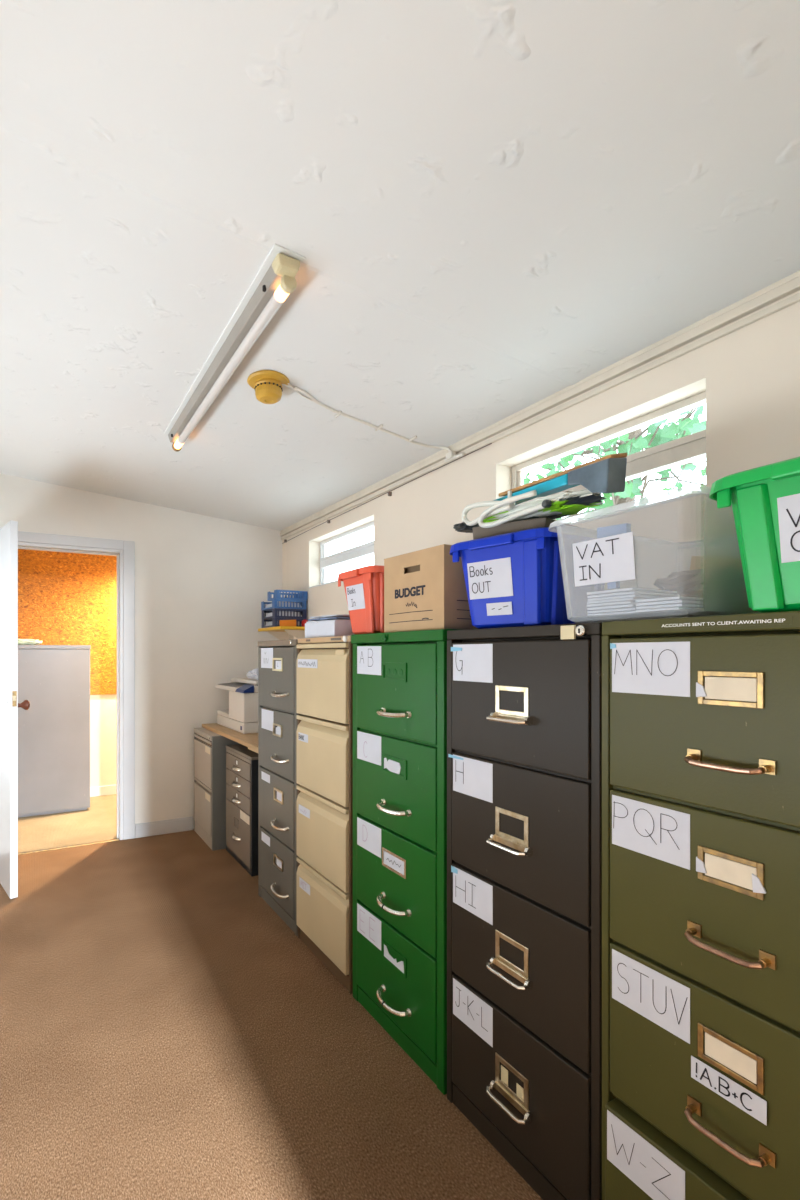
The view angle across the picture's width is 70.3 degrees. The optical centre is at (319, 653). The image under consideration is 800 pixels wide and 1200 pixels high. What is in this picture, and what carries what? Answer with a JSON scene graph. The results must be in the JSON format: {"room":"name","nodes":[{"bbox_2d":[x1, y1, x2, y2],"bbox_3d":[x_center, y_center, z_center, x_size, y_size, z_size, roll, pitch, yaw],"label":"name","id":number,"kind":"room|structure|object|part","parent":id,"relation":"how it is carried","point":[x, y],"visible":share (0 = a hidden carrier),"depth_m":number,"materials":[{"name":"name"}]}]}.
{"room":"back office","nodes":[
{"label":"back office","id":0,"kind":"room"},
{"bbox_2d":[18,549,116,786],"bbox_3d":[-2.192,0.054,4.879,2.920,2.400,0.115,0,0,-27],"label":"wall","id":1,"kind":"structure","parent":0,"point":[64,598],"depth_m":4.90,"materials":[{"name":"orange paint"}]},
{"bbox_2d":[90,785,116,796],"bbox_3d":[-2.169,1.212,4.835,2.920,0.085,0.014,0,0,-27],"label":"baseboard","id":2,"kind":"structure","parent":1,"relation":"attached to","point":[109,789],"depth_m":4.96,"materials":[{"name":"white paint"}]},
{"bbox_2d":[0,473,281,828],"bbox_3d":[-1.560,0.034,3.728,2.800,2.560,0.100,0,0,-27],"label":"wall","id":3,"kind":"structure","parent":0,"point":[202,582],"depth_m":3.95,"materials":[{"name":"paint"}]},
{"bbox_2d":[0,520,29,898],"bbox_3d":[-1.817,0.283,3.123,0.744,1.929,0.174,0,0,45],"label":"door","id":4,"kind":"structure","parent":3,"relation":"in","point":[9,704],"depth_m":2.88,"materials":[{"name":"white paint"}]},
{"bbox_3d":[-1.645,0.269,2.878,0.069,0.053,0.053,0,0,-40],"label":"knob","id":5,"kind":"part","parent":4,"relation":"part of","materials":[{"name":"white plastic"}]},
{"bbox_3d":[-1.560,0.229,2.860,0.020,0.080,0.007,0,0,-40],"label":"latch plate","id":6,"kind":"part","parent":4,"relation":"part of","materials":[{"name":"gold metal"}]},
{"bbox_3d":[-1.564,0.269,2.945,0.069,0.053,0.053,0,0,-40],"label":"knob","id":7,"kind":"part","parent":4,"relation":"part of","materials":[{"name":"brown"}]},
{"bbox_2d":[18,839,118,854],"bbox_3d":[-1.701,1.252,3.602,0.775,0.007,0.027,0,0,-27],"label":"trim","id":8,"kind":"structure","parent":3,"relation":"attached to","point":[69,846],"depth_m":3.63,"materials":[{"name":"brown wood"}]},
{"bbox_2d":[18,531,134,839],"bbox_3d":[-1.721,0.244,3.641,0.975,2.020,0.128,0,0,-27],"label":"trim","id":9,"kind":"structure","parent":3,"relation":"attached to","point":[124,550],"depth_m":3.78,"materials":[{"name":"white paint"}]},
{"bbox_2d":[135,816,192,837],"bbox_3d":[-1.083,1.206,3.905,0.397,0.095,0.016,0,0,-27],"label":"baseboard","id":10,"kind":"structure","parent":3,"relation":"attached to","point":[153,828],"depth_m":3.90,"materials":[{"name":"white paint"}]},
{"bbox_2d":[0,794,542,1199],"bbox_3d":[-0.121,1.284,0.920,3.020,0.060,9.050,0,0,-27],"label":"floor","id":11,"kind":"structure","parent":0,"point":[165,1034],"depth_m":1.75,"materials":[{"name":"brown carpet"}]},
{"bbox_2d":[18,645,90,817],"bbox_3d":[-2.382,0.592,4.436,1.018,1.324,0.412,0,0,-27],"label":"cabinet","id":12,"kind":"object","parent":11,"relation":"on","point":[54,732],"visible":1,"depth_m":4.36,"materials":[{"name":"metal"}]},
{"bbox_2d":[18,639,41,644],"bbox_3d":[-2.300,-0.095,4.385,0.230,0.048,0.173,0,0,-27],"label":"folded cloth","id":13,"kind":"object","parent":12,"relation":"on","point":[20,641],"visible":0.74,"depth_m":4.33,"materials":[{"name":"white fabric"}]},
{"bbox_3d":[-2.292,-0.055,4.260,1.018,0.030,0.016,0,0,-27],"label":"rail","id":14,"kind":"part","parent":12,"relation":"part of","materials":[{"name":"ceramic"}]},
{"bbox_2d":[194,728,239,850],"bbox_3d":[-0.528,0.890,3.909,0.610,0.728,0.463,0,0,-27],"label":"filing cabinet","id":15,"kind":"object","parent":11,"relation":"on","point":[209,746],"visible":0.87,"depth_m":3.61,"materials":[{"name":"grey metal"}]},
{"bbox_3d":[-0.781,1.021,3.781,0.034,0.302,0.427,0,0,-27],"label":"drawer","id":16,"kind":"part","parent":15,"relation":"part of","materials":[{"name":"grey metal"}]},
{"bbox_3d":[-0.781,0.715,3.781,0.034,0.302,0.427,0,0,-27],"label":"drawer","id":17,"kind":"part","parent":15,"relation":"part of","materials":[{"name":"beige metal"}]},
{"bbox_3d":[-0.525,0.542,3.911,0.604,0.030,0.430,0,0,-27],"label":"lid","id":18,"kind":"part","parent":15,"relation":"part of","materials":[{"name":"grey metal"}]},
{"bbox_2d":[202,723,257,750],"bbox_3d":[-0.295,0.514,3.620,0.622,0.024,1.224,0,0,-27],"label":"countertop","id":19,"kind":"structure","parent":15,"relation":"on","point":[250,740],"depth_m":3.49,"materials":[{"name":"brown wood"}]},
{"bbox_2d":[216,678,257,733],"bbox_3d":[-0.423,0.337,3.874,0.440,0.330,0.610,0,0,-27],"label":"photocopier","id":20,"kind":"object","parent":19,"relation":"on","point":[241,716],"visible":0.53,"depth_m":3.59,"materials":[{"name":"plastic"}]},
{"bbox_2d":[217,714,257,733],"bbox_3d":[-0.415,0.468,3.864,0.435,0.068,0.575,0,0,-27],"label":"printer","id":21,"kind":"object","parent":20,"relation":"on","point":[245,726],"depth_m":3.60,"materials":[{"name":"plastic"}]},
{"bbox_3d":[-0.376,0.184,3.859,0.330,0.024,0.500,0,0,-27],"label":"lid","id":22,"kind":"part","parent":20,"relation":"part of","materials":[{"name":"plastic"}]},
{"bbox_3d":[-0.484,0.221,3.590,0.073,0.047,0.158,0,0,-27],"label":"control panel","id":23,"kind":"part","parent":20,"relation":"part of","materials":[{"name":"blue plastic"}]},
{"bbox_2d":[246,668,257,679],"bbox_3d":[-0.351,0.132,3.702,0.248,0.076,0.210,0,0,-27],"label":"bundle","id":24,"kind":"object","parent":20,"relation":"on","point":[253,674],"visible":0.29,"depth_m":3.64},
{"bbox_2d":[226,744,257,875],"bbox_3d":[-0.257,0.918,3.486,0.592,0.672,0.479,0,0,-27],"label":"drawer pedestal","id":25,"kind":"object","parent":11,"relation":"on","point":[241,762],"visible":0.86,"depth_m":3.28,"materials":[{"name":"metal"}]},
{"bbox_3d":[-0.510,1.098,3.359,0.026,0.020,0.130,0,0,-27],"label":"handle","id":26,"kind":"part","parent":25,"relation":"part of","materials":[{"name":"silver metal"}]},
{"bbox_3d":[-0.510,0.878,3.359,0.026,0.020,0.130,0,0,-27],"label":"handle","id":27,"kind":"part","parent":25,"relation":"part of","materials":[{"name":"silver metal"}]},
{"bbox_3d":[-0.510,0.782,3.359,0.026,0.020,0.130,0,0,-27],"label":"handle","id":28,"kind":"part","parent":25,"relation":"part of","materials":[{"name":"silver metal"}]},
{"bbox_3d":[-0.510,0.686,3.359,0.026,0.020,0.130,0,0,-27],"label":"handle","id":29,"kind":"part","parent":25,"relation":"part of","materials":[{"name":"silver metal"}]},
{"bbox_3d":[-0.483,1.067,3.371,0.034,0.298,0.445,0,0,-27],"label":"drawer","id":30,"kind":"part","parent":25,"relation":"part of","materials":[{"name":"grey metal"}]},
{"bbox_3d":[-0.483,0.868,3.371,0.034,0.092,0.445,0,0,-27],"label":"drawer","id":31,"kind":"part","parent":25,"relation":"part of","materials":[{"name":"grey metal"}]},
{"bbox_3d":[-0.483,0.772,3.371,0.034,0.092,0.445,0,0,-27],"label":"drawer","id":32,"kind":"part","parent":25,"relation":"part of","materials":[{"name":"grey metal"}]},
{"bbox_3d":[-0.483,0.673,3.371,0.034,0.098,0.445,0,0,-27],"label":"drawer","id":33,"kind":"part","parent":25,"relation":"part of","materials":[{"name":"grey metal"}]},
{"bbox_3d":[-0.244,0.602,3.493,0.563,0.040,0.479,0,0,-27],"label":"lid","id":34,"kind":"part","parent":25,"relation":"part of","materials":[{"name":"grey metal"}]},
{"bbox_2d":[258,639,297,935],"bbox_3d":[0.044,0.594,2.830,0.664,1.320,0.482,0,0,-27],"label":"filing cabinet","id":35,"kind":"object","parent":11,"relation":"on","point":[277,659],"visible":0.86,"depth_m":2.66,"materials":[{"name":"grey metal"}]},
{"bbox_3d":[-0.200,1.040,2.705,0.033,0.297,0.424,0,0,-27],"label":"drawer","id":36,"kind":"part","parent":35,"relation":"part of","materials":[{"name":"grey metal"}]},
{"bbox_3d":[-0.200,0.732,2.705,0.033,0.300,0.424,0,0,-27],"label":"drawer","id":37,"kind":"part","parent":35,"relation":"part of","materials":[{"name":"grey metal"}]},
{"bbox_3d":[-0.200,0.423,2.705,0.033,0.300,0.424,0,0,-27],"label":"drawer","id":38,"kind":"part","parent":35,"relation":"part of","materials":[{"name":"grey metal"}]},
{"bbox_3d":[-0.200,0.117,2.705,0.033,0.295,0.424,0,0,-27],"label":"drawer","id":39,"kind":"part","parent":35,"relation":"part of","materials":[{"name":"grey metal"}]},
{"bbox_3d":[0.062,-0.052,2.839,0.624,0.028,0.482,0,0,-27],"label":"lid","id":40,"kind":"part","parent":35,"relation":"part of","materials":[{"name":"grey metal"}]},
{"bbox_3d":[-0.197,1.111,2.618,0.043,0.026,0.179,0,0,-27],"label":"handle","id":41,"kind":"part","parent":35,"relation":"part of","materials":[{"name":"silver metal"}]},
{"bbox_3d":[-0.197,0.802,2.618,0.043,0.026,0.179,0,0,-27],"label":"handle","id":42,"kind":"part","parent":35,"relation":"part of","materials":[{"name":"silver metal"}]},
{"bbox_3d":[-0.197,0.493,2.618,0.043,0.026,0.179,0,0,-27],"label":"handle","id":43,"kind":"part","parent":35,"relation":"part of","materials":[{"name":"silver metal"}]},
{"bbox_3d":[-0.197,0.189,2.618,0.043,0.026,0.179,0,0,-27],"label":"handle","id":44,"kind":"part","parent":35,"relation":"part of","materials":[{"name":"silver metal"}]},
{"bbox_2d":[297,635,352,993],"bbox_3d":[0.276,0.593,2.408,0.634,1.323,0.466,0,0,-27],"label":"filing cabinet","id":45,"kind":"object","parent":11,"relation":"on","point":[324,664],"visible":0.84,"depth_m":2.22,"materials":[{"name":"metal"}]},
{"bbox_2d":[305,616,326,637],"bbox_3d":[0.055,-0.120,2.522,0.215,0.103,0.125,0,0,-27],"label":"box","id":46,"kind":"object","parent":45,"relation":"on","point":[310,627],"visible":0.28,"depth_m":2.48,"materials":[{"name":"white"}]},
{"bbox_3d":[0.014,1.041,2.275,0.042,0.298,0.438,0,0,-27],"label":"drawer","id":47,"kind":"part","parent":45,"relation":"part of","materials":[{"name":"beige metal"}]},
{"bbox_3d":[0.014,0.730,2.275,0.042,0.308,0.438,0,0,-27],"label":"drawer","id":48,"kind":"part","parent":45,"relation":"part of","materials":[{"name":"beige metal"}]},
{"bbox_3d":[0.014,0.418,2.275,0.042,0.300,0.438,0,0,-27],"label":"drawer","id":49,"kind":"part","parent":45,"relation":"part of","materials":[{"name":"beige metal"}]},
{"bbox_3d":[0.014,0.109,2.275,0.042,0.302,0.438,0,0,-27],"label":"drawer","id":50,"kind":"part","parent":45,"relation":"part of","materials":[{"name":"beige metal"}]},
{"bbox_3d":[0.282,-0.057,2.411,0.620,0.022,0.466,0,0,-27],"label":"lid","id":51,"kind":"part","parent":45,"relation":"part of","materials":[{"name":"beige metal"}]},
{"bbox_2d":[316,614,353,637],"bbox_3d":[0.116,-0.118,2.379,0.215,0.099,0.165,0,0,-27],"label":"box","id":52,"kind":"object","parent":45,"relation":"on","point":[339,624],"visible":0.47,"depth_m":2.29,"materials":[{"name":"white cardboard"}]},
{"bbox_2d":[351,629,461,1094],"bbox_3d":[0.488,0.592,1.948,0.673,1.325,0.518,0,0,-27],"label":"filing cabinet","id":53,"kind":"object","parent":11,"relation":"on","point":[400,678],"visible":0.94,"depth_m":1.76,"materials":[{"name":"green metal"}]},
{"bbox_2d":[338,565,383,633],"bbox_3d":[0.271,-0.195,2.180,0.369,0.246,0.280,0,0,-27],"label":"storage bin","id":54,"kind":"object","parent":53,"relation":"on","point":[364,586],"visible":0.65,"depth_m":2.05,"materials":[{"name":"red plastic"}]},
{"bbox_3d":[0.222,1.110,1.786,0.051,0.024,0.166,0,0,-27],"label":"handle","id":55,"kind":"part","parent":53,"relation":"part of","materials":[{"name":"silver metal"}]},
{"bbox_3d":[0.222,0.801,1.786,0.051,0.024,0.166,0,0,-27],"label":"handle","id":56,"kind":"part","parent":53,"relation":"part of","materials":[{"name":"silver metal"}]},
{"bbox_3d":[0.222,0.492,1.786,0.051,0.024,0.166,0,0,-27],"label":"handle","id":57,"kind":"part","parent":53,"relation":"part of","materials":[{"name":"silver metal"}]},
{"bbox_3d":[0.222,0.188,1.786,0.051,0.024,0.166,0,0,-27],"label":"handle","id":58,"kind":"part","parent":53,"relation":"part of","materials":[{"name":"silver metal"}]},
{"bbox_3d":[0.247,1.040,1.826,0.033,0.297,0.446,0,0,-27],"label":"drawer","id":59,"kind":"part","parent":53,"relation":"part of","materials":[{"name":"green metal"}]},
{"bbox_3d":[0.247,0.732,1.826,0.033,0.300,0.446,0,0,-27],"label":"drawer","id":60,"kind":"part","parent":53,"relation":"part of","materials":[{"name":"green metal"}]},
{"bbox_3d":[0.247,0.423,1.826,0.033,0.300,0.446,0,0,-27],"label":"drawer","id":61,"kind":"part","parent":53,"relation":"part of","materials":[{"name":"green metal"}]},
{"bbox_3d":[0.247,0.117,1.826,0.033,0.295,0.446,0,0,-27],"label":"drawer","id":62,"kind":"part","parent":53,"relation":"part of","materials":[{"name":"green metal"}]},
{"bbox_3d":[0.509,-0.054,1.959,0.626,0.033,0.518,0,0,-27],"label":"lid","id":63,"kind":"part","parent":53,"relation":"part of","materials":[{"name":"green metal"}]},
{"bbox_2d":[384,544,477,632],"bbox_3d":[0.438,-0.197,1.851,0.341,0.250,0.297,0,0,-29],"label":"box","id":64,"kind":"object","parent":53,"relation":"on","point":[424,589],"visible":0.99,"depth_m":1.71,"materials":[{"name":"cardboard"}]},
{"bbox_3d":[0.438,-0.320,1.851,0.340,0.004,0.297,0,0,-29],"label":"lid","id":65,"kind":"part","parent":64,"relation":"part of","materials":[{"name":"cardboard"}]},
{"bbox_2d":[447,622,602,1199],"bbox_3d":[0.723,0.594,1.496,0.664,1.320,0.480,0,0,-27],"label":"filing cabinet","id":66,"kind":"object","parent":11,"relation":"on","point":[524,703],"visible":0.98,"depth_m":1.32,"materials":[{"name":"brown metal"}]},
{"bbox_3d":[0.451,1.078,1.346,0.043,0.022,0.123,0,0,-27],"label":"handle","id":67,"kind":"part","parent":66,"relation":"part of","materials":[{"name":"silver metal"}]},
{"bbox_3d":[0.451,0.769,1.346,0.043,0.022,0.123,0,0,-27],"label":"handle","id":68,"kind":"part","parent":66,"relation":"part of","materials":[{"name":"silver metal"}]},
{"bbox_3d":[0.451,0.460,1.346,0.043,0.022,0.123,0,0,-27],"label":"handle","id":69,"kind":"part","parent":66,"relation":"part of","materials":[{"name":"silver metal"}]},
{"bbox_3d":[0.451,0.156,1.346,0.043,0.022,0.123,0,0,-27],"label":"handle","id":70,"kind":"part","parent":66,"relation":"part of","materials":[{"name":"silver metal"}]},
{"bbox_3d":[0.478,1.040,1.372,0.033,0.297,0.432,0,0,-27],"label":"drawer","id":71,"kind":"part","parent":66,"relation":"part of","materials":[{"name":"brown metal"}]},
{"bbox_3d":[0.478,0.732,1.372,0.033,0.300,0.432,0,0,-27],"label":"drawer","id":72,"kind":"part","parent":66,"relation":"part of","materials":[{"name":"brown metal"}]},
{"bbox_3d":[0.478,0.423,1.372,0.033,0.300,0.432,0,0,-27],"label":"drawer","id":73,"kind":"part","parent":66,"relation":"part of","materials":[{"name":"brown metal"}]},
{"bbox_3d":[0.478,0.117,1.372,0.033,0.295,0.432,0,0,-27],"label":"drawer","id":74,"kind":"part","parent":66,"relation":"part of","materials":[{"name":"brown metal"}]},
{"bbox_3d":[0.742,-0.053,1.507,0.620,0.026,0.480,0,0,-27],"label":"lid","id":75,"kind":"part","parent":66,"relation":"part of","materials":[{"name":"brown metal"}]},
{"bbox_2d":[449,527,604,628],"bbox_3d":[0.588,-0.182,1.536,0.425,0.232,0.318,0,0,-39],"label":"storage bin","id":76,"kind":"object","parent":66,"relation":"on","point":[514,579],"visible":0.8,"depth_m":1.41,"materials":[{"name":"blue plastic"}]},
{"bbox_2d":[472,517,596,539],"bbox_3d":[0.592,-0.219,1.542,0.274,0.257,0.215,0,0,-39],"label":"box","id":77,"kind":"object","parent":76,"relation":"in","point":[478,532],"visible":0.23,"depth_m":1.45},
{"bbox_2d":[462,489,605,527],"bbox_3d":[0.542,-0.376,1.448,0.184,0.086,0.395,0,0,-27],"label":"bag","id":78,"kind":"object","parent":77,"relation":"on","point":[567,503],"visible":0.91,"depth_m":1.40,"materials":[{"name":"white plastic"}]},
{"bbox_2d":[453,522,479,532],"bbox_3d":[0.422,-0.366,1.612,0.078,0.025,0.063,0,0,-27],"label":"pouch","id":79,"kind":"object","parent":78,"relation":"in","point":[460,527],"visible":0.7,"depth_m":1.59,"materials":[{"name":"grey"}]},
{"bbox_3d":[0.447,-0.388,1.513,0.037,0.062,0.192,0,0,-30],"label":"bag handle","id":80,"kind":"part","parent":78,"relation":"part of","materials":[{"name":"white plastic"}]},
{"bbox_3d":[0.485,-0.367,1.415,0.027,0.069,0.205,0,0,-37],"label":"bag handle","id":81,"kind":"part","parent":78,"relation":"part of","materials":[{"name":"white plastic"}]},
{"bbox_2d":[493,453,626,504],"bbox_3d":[0.585,-0.404,1.401,0.087,0.099,0.354,0,0,-27],"label":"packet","id":82,"kind":"object","parent":78,"relation":"on","point":[607,474],"visible":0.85,"depth_m":1.28,"materials":[{"name":"teal"}]},
{"bbox_2d":[602,611,799,1199],"bbox_3d":[0.938,0.594,1.062,0.676,1.320,0.482,0,0,-27],"label":"filing cabinet","id":83,"kind":"object","parent":11,"relation":"on","point":[701,714],"visible":1,"depth_m":0.97,"materials":[{"name":"green metal"}]},
{"bbox_2d":[548,486,736,622],"bbox_3d":[0.813,-0.181,1.236,0.536,0.230,0.346,0,0,-27],"label":"storage bin","id":84,"kind":"object","parent":83,"relation":"on","point":[611,558],"visible":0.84,"depth_m":1.16,"materials":[{"name":"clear plastic"}]},
{"bbox_2d":[597,523,630,588],"bbox_3d":[0.642,-0.212,1.224,0.015,0.139,0.070,0,0,-27],"label":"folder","id":85,"kind":"object","parent":84,"relation":"in","point":[607,531],"visible":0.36,"depth_m":1.22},
{"bbox_2d":[586,588,679,617],"bbox_3d":[0.689,-0.111,1.236,0.161,0.053,0.116,0,0,-27],"label":"paper stack","id":86,"kind":"object","parent":84,"relation":"in","point":[618,603],"visible":0.79,"depth_m":1.20,"materials":[{"name":"white paper"}]},
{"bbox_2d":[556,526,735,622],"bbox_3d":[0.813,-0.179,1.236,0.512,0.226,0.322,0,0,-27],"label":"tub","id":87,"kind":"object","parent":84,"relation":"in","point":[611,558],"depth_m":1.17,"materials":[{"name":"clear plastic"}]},
{"bbox_2d":[635,596,730,614],"bbox_3d":[0.736,-0.098,1.137,0.168,0.026,0.095,0,0,-27],"label":"paper stack","id":88,"kind":"object","parent":84,"relation":"in","point":[679,605],"visible":1,"depth_m":1.11,"materials":[{"name":"white paper"}]},
{"bbox_2d":[654,566,748,615],"bbox_3d":[0.859,-0.139,1.262,0.187,0.110,0.175,0,0,-27],"label":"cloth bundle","id":89,"kind":"object","parent":84,"relation":"in","point":[713,582],"visible":0.64,"depth_m":1.21,"materials":[{"name":"grey fabric"}]},
{"bbox_2d":[690,556,755,613],"bbox_3d":[0.957,-0.163,1.334,0.055,0.166,0.150,0,0,-27],"label":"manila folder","id":90,"kind":"object","parent":84,"relation":"in","point":[697,562],"visible":0.21,"depth_m":1.35,"materials":[{"name":"paper"}]},
{"bbox_3d":[0.692,1.044,0.936,0.048,0.287,0.442,0,0,-27],"label":"drawer","id":91,"kind":"part","parent":83,"relation":"part of","materials":[{"name":"green metal"}]},
{"bbox_3d":[0.962,-0.052,1.074,0.620,0.028,0.482,0,0,-27],"label":"lid","id":92,"kind":"part","parent":83,"relation":"part of","materials":[{"name":"green metal"}]},
{"bbox_3d":[0.698,0.732,0.940,0.033,0.300,0.442,0,0,-27],"label":"drawer","id":93,"kind":"part","parent":83,"relation":"part of","materials":[{"name":"green metal"}]},
{"bbox_3d":[0.698,0.423,0.940,0.033,0.300,0.442,0,0,-27],"label":"drawer","id":94,"kind":"part","parent":83,"relation":"part of","materials":[{"name":"green metal"}]},
{"bbox_3d":[0.698,0.117,0.940,0.033,0.295,0.442,0,0,-27],"label":"drawer","id":95,"kind":"part","parent":83,"relation":"part of","materials":[{"name":"green metal"}]},
{"bbox_3d":[0.666,0.792,0.925,0.038,0.024,0.132,0,0,-27],"label":"handle","id":96,"kind":"part","parent":83,"relation":"part of","materials":[{"name":"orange metal"}]},
{"bbox_3d":[0.666,0.483,0.925,0.038,0.024,0.132,0,0,-27],"label":"handle","id":97,"kind":"part","parent":83,"relation":"part of","materials":[{"name":"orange metal"}]},
{"bbox_3d":[0.666,0.179,0.925,0.038,0.024,0.132,0,0,-27],"label":"handle","id":98,"kind":"part","parent":83,"relation":"part of","materials":[{"name":"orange metal"}]},
{"bbox_2d":[709,456,799,612],"bbox_3d":[0.904,-0.179,0.871,0.425,0.226,0.386,0,0,-27],"label":"storage bin","id":99,"kind":"object","parent":83,"relation":"on","point":[765,500],"visible":0.98,"depth_m":0.88,"materials":[{"name":"green plastic"}]},
{"bbox_2d":[731,475,799,612],"bbox_3d":[0.908,-0.177,0.873,0.372,0.222,0.342,0,0,-27],"label":"tub","id":100,"kind":"object","parent":99,"relation":"in","point":[766,513],"depth_m":0.88,"materials":[{"name":"green plastic"}]},
{"bbox_2d":[0,0,799,530],"bbox_3d":[0.179,-1.109,0.332,3.020,0.355,7.730,0,0,-27],"label":"ceiling","id":101,"kind":"structure","parent":0,"point":[491,207],"depth_m":1.30,"materials":[{"name":"paint"}]},
{"bbox_2d":[164,243,304,451],"bbox_3d":[-0.388,-1.008,2.061,0.087,0.082,1.375,0,0,-27],"label":"fluorescent light","id":102,"kind":"object","parent":101,"relation":"attached to","point":[275,280],"visible":1,"depth_m":1.76,"materials":[{"name":"white metal"}]},
{"bbox_2d":[247,370,294,403],"bbox_3d":[-0.184,-0.991,2.111,0.182,0.076,0.160,0,0,-27],"label":"smoke detector","id":103,"kind":"object","parent":101,"relation":"attached to","point":[269,386],"visible":1,"depth_m":2.07,"materials":[{"name":"plastic"}]},
{"bbox_2d":[288,383,451,451],"bbox_3d":[0.212,-0.960,2.361,0.839,0.124,0.118,0,0,-30],"label":"cable","id":104,"kind":"object","parent":101,"relation":"attached to","point":[311,398],"visible":0.95,"depth_m":2.37,"materials":[{"name":"beige plastic"}]},
{"bbox_2d":[282,290,799,638],"bbox_3d":[0.754,0.176,2.420,0.140,2.275,4.530,0,0,-27],"label":"wall","id":105,"kind":"structure","parent":0,"point":[749,376],"depth_m":1.74,"materials":[{"name":"paint"}]},
{"bbox_2d":[258,626,304,639],"bbox_3d":[-0.238,-0.114,3.929,0.260,0.140,0.420,0,0,-27],"label":"wall shelf","id":106,"kind":"object","parent":105,"relation":"attached to","point":[280,632],"visible":0.69,"depth_m":3.83,"materials":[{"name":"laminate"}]},
{"bbox_2d":[262,618,306,627],"bbox_3d":[-0.256,-0.216,3.960,0.240,0.062,0.250,0,0,-27],"label":"tray","id":107,"kind":"object","parent":106,"relation":"on","point":[275,621],"visible":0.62,"depth_m":3.86,"materials":[{"name":"blue plastic"}]},
{"bbox_2d":[265,621,301,625],"bbox_3d":[-0.258,-0.207,3.946,0.200,0.040,0.213,0,0,-27],"label":"paper stack","id":108,"kind":"object","parent":107,"relation":"in","point":[267,623],"visible":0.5,"depth_m":3.92,"materials":[{"name":"white paper"}]},
{"bbox_2d":[262,608,306,619],"bbox_3d":[-0.256,-0.279,3.960,0.240,0.062,0.250,0,0,-27],"label":"tray","id":109,"kind":"object","parent":107,"relation":"on","point":[275,611],"visible":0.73,"depth_m":3.86,"materials":[{"name":"blue plastic"}]},
{"bbox_2d":[265,611,301,616],"bbox_3d":[-0.258,-0.271,3.946,0.200,0.040,0.213,0,0,-27],"label":"paper stack","id":110,"kind":"object","parent":109,"relation":"in","point":[267,614],"visible":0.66,"depth_m":3.87,"materials":[{"name":"white paper"}]},
{"bbox_2d":[261,599,306,611],"bbox_3d":[-0.258,-0.342,3.954,0.240,0.062,0.250,0,0,-27],"label":"tray","id":111,"kind":"object","parent":109,"relation":"on","point":[303,603],"visible":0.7,"depth_m":3.86,"materials":[{"name":"blue plastic"}]},
{"bbox_2d":[265,602,301,607],"bbox_3d":[-0.258,-0.334,3.946,0.200,0.040,0.213,0,0,-27],"label":"paper stack","id":112,"kind":"object","parent":111,"relation":"in","point":[267,605],"visible":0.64,"depth_m":3.86,"materials":[{"name":"white paper"}]},
{"bbox_2d":[267,590,307,601],"bbox_3d":[-0.229,-0.405,3.924,0.232,0.062,0.170,0,0,-27],"label":"tray","id":113,"kind":"object","parent":111,"relation":"on","point":[302,595],"visible":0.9,"depth_m":3.88,"materials":[{"name":"blue plastic"}]},
{"bbox_2d":[279,620,295,625],"bbox_3d":[-0.219,-0.211,3.824,0.122,0.051,0.015,0,0,-27],"label":"packet","id":114,"kind":"object","parent":106,"relation":"on","point":[282,622],"visible":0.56,"depth_m":3.81,"materials":[{"name":"orange"}]},
{"bbox_2d":[309,521,373,587],"bbox_3d":[0.168,-0.621,3.553,0.127,0.330,0.839,0,0,-27],"label":"window","id":115,"kind":"structure","parent":105,"relation":"in","point":[367,549],"depth_m":3.63,"materials":[{"name":"paint"}]},
{"bbox_3d":[0.150,-0.461,3.544,0.087,0.010,0.839,0,0,-27],"label":"sill","id":116,"kind":"part","parent":115,"relation":"part of","materials":[{"name":"paint"}]},
{"bbox_3d":[0.208,-0.620,3.573,0.018,0.284,0.796,0,0,-27],"label":"sash","id":117,"kind":"part","parent":115,"relation":"part of","materials":[{"name":"paint"}]},
{"bbox_2d":[282,443,491,543],"bbox_3d":[0.215,-0.861,3.307,0.017,0.033,2.200,0,0,-27],"label":"wire","id":118,"kind":"object","parent":105,"relation":"attached to","point":[389,492],"visible":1,"depth_m":2.97,"materials":[{"name":"brown"}]},
{"bbox_2d":[444,451,463,461],"bbox_3d":[0.594,-0.885,2.501,0.028,0.037,0.121,0,0,-27],"label":"clip","id":119,"kind":"object","parent":105,"relation":"attached to","point":[451,455],"visible":1,"depth_m":2.50,"materials":[{"name":"beige plastic"}]},
{"bbox_2d":[280,270,799,539],"bbox_3d":[0.705,-0.914,2.338,0.022,0.073,4.429,0,0,-27],"label":"trim","id":120,"kind":"structure","parent":105,"relation":"attached to","point":[790,284],"depth_m":1.85,"materials":[{"name":"beige wood"}]},
{"bbox_2d":[511,391,705,524],"bbox_3d":[0.968,-0.621,1.982,0.127,0.330,0.813,0,0,-27],"label":"window","id":121,"kind":"structure","parent":105,"relation":"in","point":[690,448],"depth_m":1.82,"materials":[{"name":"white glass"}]},
{"bbox_3d":[1.007,-0.620,2.003,0.018,0.284,0.770,0,0,-27],"label":"sash","id":122,"kind":"part","parent":121,"relation":"part of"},
{"bbox_3d":[0.950,-0.461,1.973,0.087,0.010,0.813,0,0,-27],"label":"sill","id":123,"kind":"part","parent":121,"relation":"part of","materials":[{"name":"paint"}]},
{"label":"outside","id":124,"kind":"structure","parent":0,"visible":0},
{"bbox_2d":[523,405,705,523],"bbox_3d":[2.270,-1.040,4.186,3.068,5.193,3.324,0,0,-27],"label":"tree","id":125,"kind":"object","parent":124,"point":[632,442],"visible":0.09,"depth_m":3.51,"materials":[{"name":"green plant"}]}
]}

